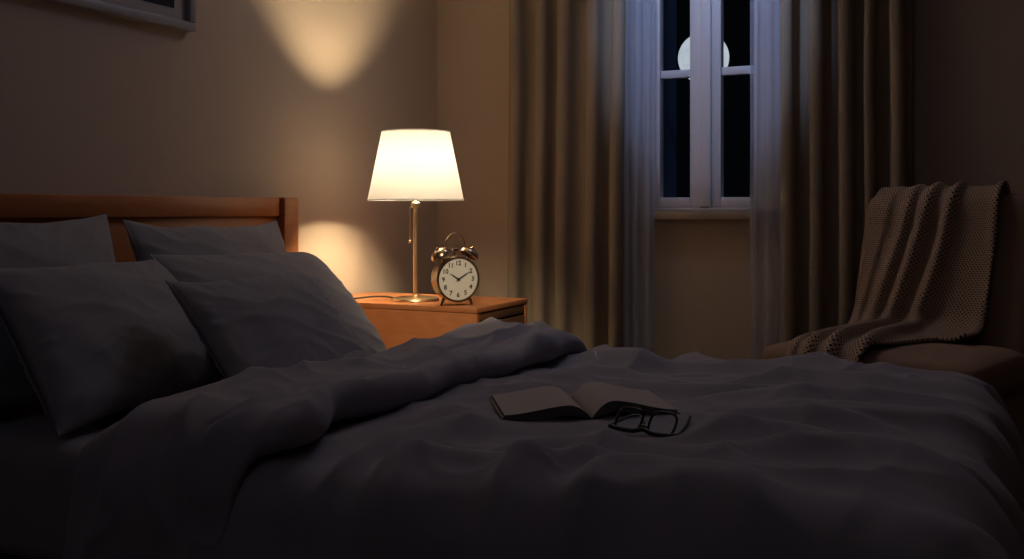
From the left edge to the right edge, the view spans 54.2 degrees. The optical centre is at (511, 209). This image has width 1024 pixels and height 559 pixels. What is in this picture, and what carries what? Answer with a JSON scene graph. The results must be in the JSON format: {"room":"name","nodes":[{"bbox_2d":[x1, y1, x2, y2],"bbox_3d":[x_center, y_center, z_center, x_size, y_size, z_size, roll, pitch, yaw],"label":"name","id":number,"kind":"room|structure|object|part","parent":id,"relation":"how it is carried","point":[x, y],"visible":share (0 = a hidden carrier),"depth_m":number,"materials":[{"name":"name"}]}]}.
{"room":"bedroom","nodes":[
{"label":"bedroom","id":0,"kind":"room"},
{"bbox_2d":[0,0,436,294],"bbox_3d":[-1.505,-0.325,2.062,0.100,2.550,5.210,0,0,26],"label":"wall","id":1,"kind":"structure","parent":0,"point":[265,98],"depth_m":3.27,"materials":[{"name":"paint"}]},
{"bbox_2d":[43,0,195,32],"bbox_3d":[-1.164,-0.847,2.613,0.032,0.620,0.912,0,0,26],"label":"framed picture","id":2,"kind":"object","parent":1,"relation":"attached to","point":[180,15],"visible":1,"depth_m":2.87,"materials":[{"name":"grey wood"}]},
{"bbox_2d":[143,0,173,7],"bbox_3d":[-1.165,-0.847,2.614,0.001,0.500,0.764,0,0,26],"label":"artwork","id":3,"kind":"object","parent":2,"relation":"attached to","point":[146,3],"depth_m":2.90},
{"bbox_2d":[437,0,1023,359],"bbox_3d":[1.679,-0.325,3.603,4.500,2.550,0.330,0,0,26],"label":"wall","id":4,"kind":"structure","parent":0,"point":[968,61],"depth_m":3.85,"materials":[{"name":"paint"}]},
{"bbox_2d":[663,0,676,197],"bbox_3d":[0.617,-0.598,4.147,0.054,1.203,0.270,0,0,26],"label":"window pane","id":5,"kind":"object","parent":4,"relation":"attached to","point":[669,6],"depth_m":4.17,"materials":[{"name":"clear glass"}]},
{"bbox_2d":[654,0,749,219],"bbox_3d":[0.750,-0.611,3.865,0.690,1.298,0.105,0,0,26],"label":"window","id":6,"kind":"structure","parent":4,"relation":"in","point":[707,71],"depth_m":3.86,"materials":[{"name":"white paint"}]},
{"bbox_3d":[0.643,-0.599,3.941,0.248,1.176,0.048,0,0,26],"label":"sash","id":7,"kind":"part","parent":6,"relation":"part of","materials":[{"name":"white paint"}]},
{"bbox_3d":[0.739,0.021,3.842,0.690,0.033,0.054,0,0,26],"label":"sill","id":8,"kind":"part","parent":6,"relation":"part of","materials":[{"name":"paint"}]},
{"bbox_3d":[0.757,-0.628,3.879,0.656,1.264,0.072,0,0,26],"label":"frame","id":9,"kind":"part","parent":6,"relation":"part of","materials":[{"name":"white paint"}]},
{"bbox_3d":[0.758,-0.599,3.880,0.044,1.174,0.062,0,0,26],"label":"post","id":10,"kind":"part","parent":6,"relation":"part of","materials":[{"name":"white paint"}]},
{"bbox_3d":[0.877,-0.599,3.828,0.248,1.176,0.048,0,0,26],"label":"sash","id":11,"kind":"part","parent":6,"relation":"part of","materials":[{"name":"white paint"}]},
{"bbox_3d":[0.549,-1.650,1.256,4.500,0.100,5.540,0,0,26],"label":"ceiling","id":12,"kind":"structure","parent":0,"visible":0},
{"bbox_2d":[507,0,625,350],"bbox_3d":[0.216,-0.321,4.035,0.561,2.518,0.094,0,0,26],"label":"curtain","id":13,"kind":"object","parent":12,"relation":"hanging from","point":[567,57],"visible":0.74,"depth_m":4.03,"materials":[{"name":"fabric"}]},
{"bbox_2d":[623,0,654,352],"bbox_3d":[0.490,-0.321,3.902,0.134,2.518,0.022,0,0,26],"label":"sheer curtain","id":14,"kind":"object","parent":12,"relation":"hanging from","point":[639,136],"visible":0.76,"depth_m":3.90,"materials":[{"name":"white fabric"}]},
{"bbox_2d":[750,0,781,359],"bbox_3d":[0.948,-0.321,3.681,0.150,2.518,0.022,0,0,26],"label":"sheer curtain","id":15,"kind":"object","parent":12,"relation":"hanging from","point":[765,15],"visible":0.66,"depth_m":3.69,"materials":[{"name":"white fabric"}]},
{"bbox_2d":[781,0,912,341],"bbox_3d":[1.178,-0.321,3.567,0.462,2.518,0.093,0,0,26],"label":"curtain","id":16,"kind":"object","parent":12,"relation":"hanging from","point":[846,65],"visible":0.62,"depth_m":3.57,"materials":[{"name":"fabric"}]},
{"bbox_3d":[0.549,1.000,1.256,4.500,0.100,5.540,0,0,26],"label":"floor","id":17,"kind":"structure","parent":0,"visible":0},
{"bbox_2d":[0,193,297,558],"bbox_3d":[-0.159,0.454,2.346,2.055,0.992,1.386,0,0,26],"label":"bed","id":18,"kind":"object","parent":17,"relation":"on","point":[161,211],"visible":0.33,"depth_m":2.81,"materials":[{"name":"brown wood"}]},
{"bbox_2d":[0,404,131,558],"bbox_3d":[-0.128,0.588,2.331,1.972,0.252,1.338,0,0,26],"label":"mattress","id":19,"kind":"object","parent":18,"relation":"on","point":[37,465],"visible":0.02,"depth_m":2.00,"materials":[{"name":"fabric"}]},
{"bbox_2d":[0,213,115,412],"bbox_3d":[-1.120,0.228,2.277,0.202,0.444,0.617,0,0,23],"label":"pillow","id":20,"kind":"object","parent":19,"relation":"on","point":[88,240],"visible":0.32,"depth_m":2.29,"materials":[{"name":"fabric"}]},
{"bbox_2d":[0,259,224,435],"bbox_3d":[-0.902,0.281,2.288,0.250,0.330,0.604,0,0,20],"label":"pillow","id":21,"kind":"object","parent":19,"relation":"on","point":[93,342],"visible":0.86,"depth_m":2.13,"materials":[{"name":"fabric"}]},
{"bbox_2d":[123,219,285,261],"bbox_3d":[-0.816,0.237,2.886,0.217,0.429,0.625,0,0,27],"label":"pillow","id":22,"kind":"object","parent":19,"relation":"on","point":[145,239],"visible":0.21,"depth_m":2.80,"materials":[{"name":"fabric"}]},
{"bbox_2d":[165,272,365,377],"bbox_3d":[-0.550,0.304,2.381,0.268,0.291,0.459,0,0,31],"label":"pillow","id":23,"kind":"object","parent":19,"relation":"on","point":[276,320],"visible":0.73,"depth_m":2.30,"materials":[{"name":"fabric"}]},
{"bbox_2d":[149,252,386,353],"bbox_3d":[-0.622,0.282,2.735,0.333,0.345,0.639,0,0,29],"label":"pillow","id":24,"kind":"object","parent":19,"relation":"on","point":[185,268],"visible":0.34,"depth_m":2.82,"materials":[{"name":"fabric"}]},
{"bbox_2d":[63,317,1023,558],"bbox_3d":[0.220,0.611,2.178,1.689,0.590,1.631,0,0,26],"label":"duvet","id":25,"kind":"object","parent":19,"relation":"on","point":[402,451],"visible":0.93,"depth_m":1.68,"materials":[{"name":"fabric"}]},
{"bbox_2d":[489,382,680,420],"bbox_3d":[0.143,0.396,2.082,0.360,0.038,0.228,0,0,-8],"label":"open book","id":26,"kind":"object","parent":25,"relation":"on","point":[591,400],"visible":0.98,"depth_m":2.02,"materials":[{"name":"paper"}]},
{"bbox_2d":[608,406,691,436],"bbox_3d":[0.266,0.377,1.821,0.146,0.041,0.135,0,0,37],"label":"eyeglasses","id":27,"kind":"object","parent":25,"relation":"on","point":[642,427],"visible":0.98,"depth_m":1.78,"materials":[{"name":"black plastic"}]},
{"bbox_3d":[-1.061,0.335,2.780,0.024,0.630,1.232,0,0,26],"label":"headboard panel","id":28,"kind":"part","parent":18,"relation":"part of","materials":[{"name":"brown wood"}]},
{"bbox_3d":[-1.057,-0.010,2.777,0.050,0.060,1.223,0,0,26],"label":"headboard rail","id":29,"kind":"part","parent":18,"relation":"part of","materials":[{"name":"brown wood"}]},
{"bbox_3d":[-0.769,0.454,3.367,0.070,0.992,0.076,0,0,26],"label":"headboard post","id":30,"kind":"part","parent":18,"relation":"part of","materials":[{"name":"brown wood"}]},
{"bbox_2d":[352,292,527,348],"bbox_3d":[-0.321,0.632,3.532,0.698,0.635,0.394,0,0,26],"label":"nightstand","id":31,"kind":"object","parent":17,"relation":"on","point":[396,323],"visible":0.19,"depth_m":3.34,"materials":[{"name":"brown wood"}]},
{"bbox_2d":[354,129,463,301],"bbox_3d":[-0.403,0.020,3.474,0.476,0.589,0.338,0,0,-10],"label":"table lamp","id":32,"kind":"object","parent":31,"relation":"on","point":[415,165],"visible":0.93,"depth_m":3.37,"materials":[{"name":"white fabric"}]},
{"bbox_3d":[-0.553,0.307,3.509,0.278,0.015,0.093,0,0,21],"label":"power cord","id":33,"kind":"part","parent":32,"relation":"part of","materials":[{"name":"plastic"}]},
{"bbox_3d":[-0.335,0.143,3.486,0.017,0.307,0.017,0,0,26],"label":"stem","id":34,"kind":"part","parent":32,"relation":"part of","materials":[{"name":"gold metal"}]},
{"bbox_2d":[411,200,419,207],"bbox_3d":[-0.335,-0.034,3.486,0.032,0.053,0.032,0,0,26],"label":"socket","id":35,"kind":"object","parent":32,"relation":"attached to","point":[415,204],"depth_m":3.47,"materials":[{"name":"gold metal"}]},
{"bbox_3d":[-0.335,-0.153,3.486,0.334,0.237,0.334,0,0,26],"label":"lamp shade","id":36,"kind":"part","parent":32,"relation":"part of","materials":[{"name":"beige fabric"}]},
{"bbox_3d":[-0.413,0.572,3.370,0.673,0.476,0.020,0,0,26],"label":"panel","id":37,"kind":"part","parent":31,"relation":"part of","materials":[{"name":"brown wood"}]},
{"bbox_2d":[431,233,478,305],"bbox_3d":[-0.192,0.196,3.321,0.164,0.240,0.082,0,0,-26],"label":"alarm clock","id":38,"kind":"object","parent":31,"relation":"on","point":[454,278],"visible":1,"depth_m":3.29,"materials":[{"name":"metal"}]},
{"bbox_3d":[-0.189,0.111,3.315,0.090,0.072,0.005,0,0,-26],"label":"handle","id":39,"kind":"part","parent":38,"relation":"part of","materials":[{"name":"metal"}]},
{"bbox_3d":[-0.039,0.349,3.396,0.018,0.032,0.349,0,0,26],"label":"rail","id":40,"kind":"part","parent":31,"relation":"part of","materials":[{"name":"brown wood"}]},
{"bbox_3d":[-0.039,0.473,3.396,0.022,0.203,0.345,0,0,26],"label":"drawer","id":41,"kind":"part","parent":31,"relation":"part of","materials":[{"name":"brown wood"}]},
{"bbox_3d":[-0.252,0.572,3.704,0.673,0.476,0.020,0,0,26],"label":"panel","id":42,"kind":"part","parent":31,"relation":"part of","materials":[{"name":"brown wood"}]},
{"bbox_2d":[762,194,1023,448],"bbox_3d":[1.190,0.450,3.020,0.640,1.000,0.658,0,0,43],"label":"slipper chair","id":43,"kind":"object","parent":17,"relation":"on","point":[995,356],"visible":0.27,"depth_m":2.96,"materials":[{"name":"fabric"}]},
{"bbox_2d":[762,340,1023,395],"bbox_3d":[1.115,0.454,2.940,0.640,0.132,0.440,0,0,43],"label":"seat cushion","id":44,"kind":"object","parent":43,"relation":"on","point":[1001,368],"depth_m":2.75,"materials":[{"name":"fabric"}]},
{"bbox_2d":[785,180,1010,361],"bbox_3d":[1.164,0.208,3.016,0.447,0.604,0.749,0,0,43],"label":"knitted throw blanket","id":45,"kind":"object","parent":43,"relation":"on","point":[926,272],"visible":0.96,"depth_m":3.11,"materials":[{"name":"brown fabric"}]},
{"bbox_3d":[1.346,0.330,3.177,0.568,0.760,0.220,0,0,43],"label":"backrest","id":46,"kind":"part","parent":43,"relation":"part of","materials":[{"name":"fabric"}]},
{"bbox_3d":[1.122,0.625,2.948,0.620,0.209,0.420,0,0,43],"label":"seat frame","id":47,"kind":"part","parent":43,"relation":"part of","materials":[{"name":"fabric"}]},
{"label":"outside","id":48,"kind":"structure","parent":0,"visible":0},
{"bbox_2d":[678,37,728,79],"bbox_3d":[57.450,-45.600,300.000,15.120,15.120,15.120,0,0,26],"label":"moon","id":49,"kind":"object","parent":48,"point":[684,52],"visible":0.15,"depth_m":296.37,"materials":[{"name":"white"}]}
]}

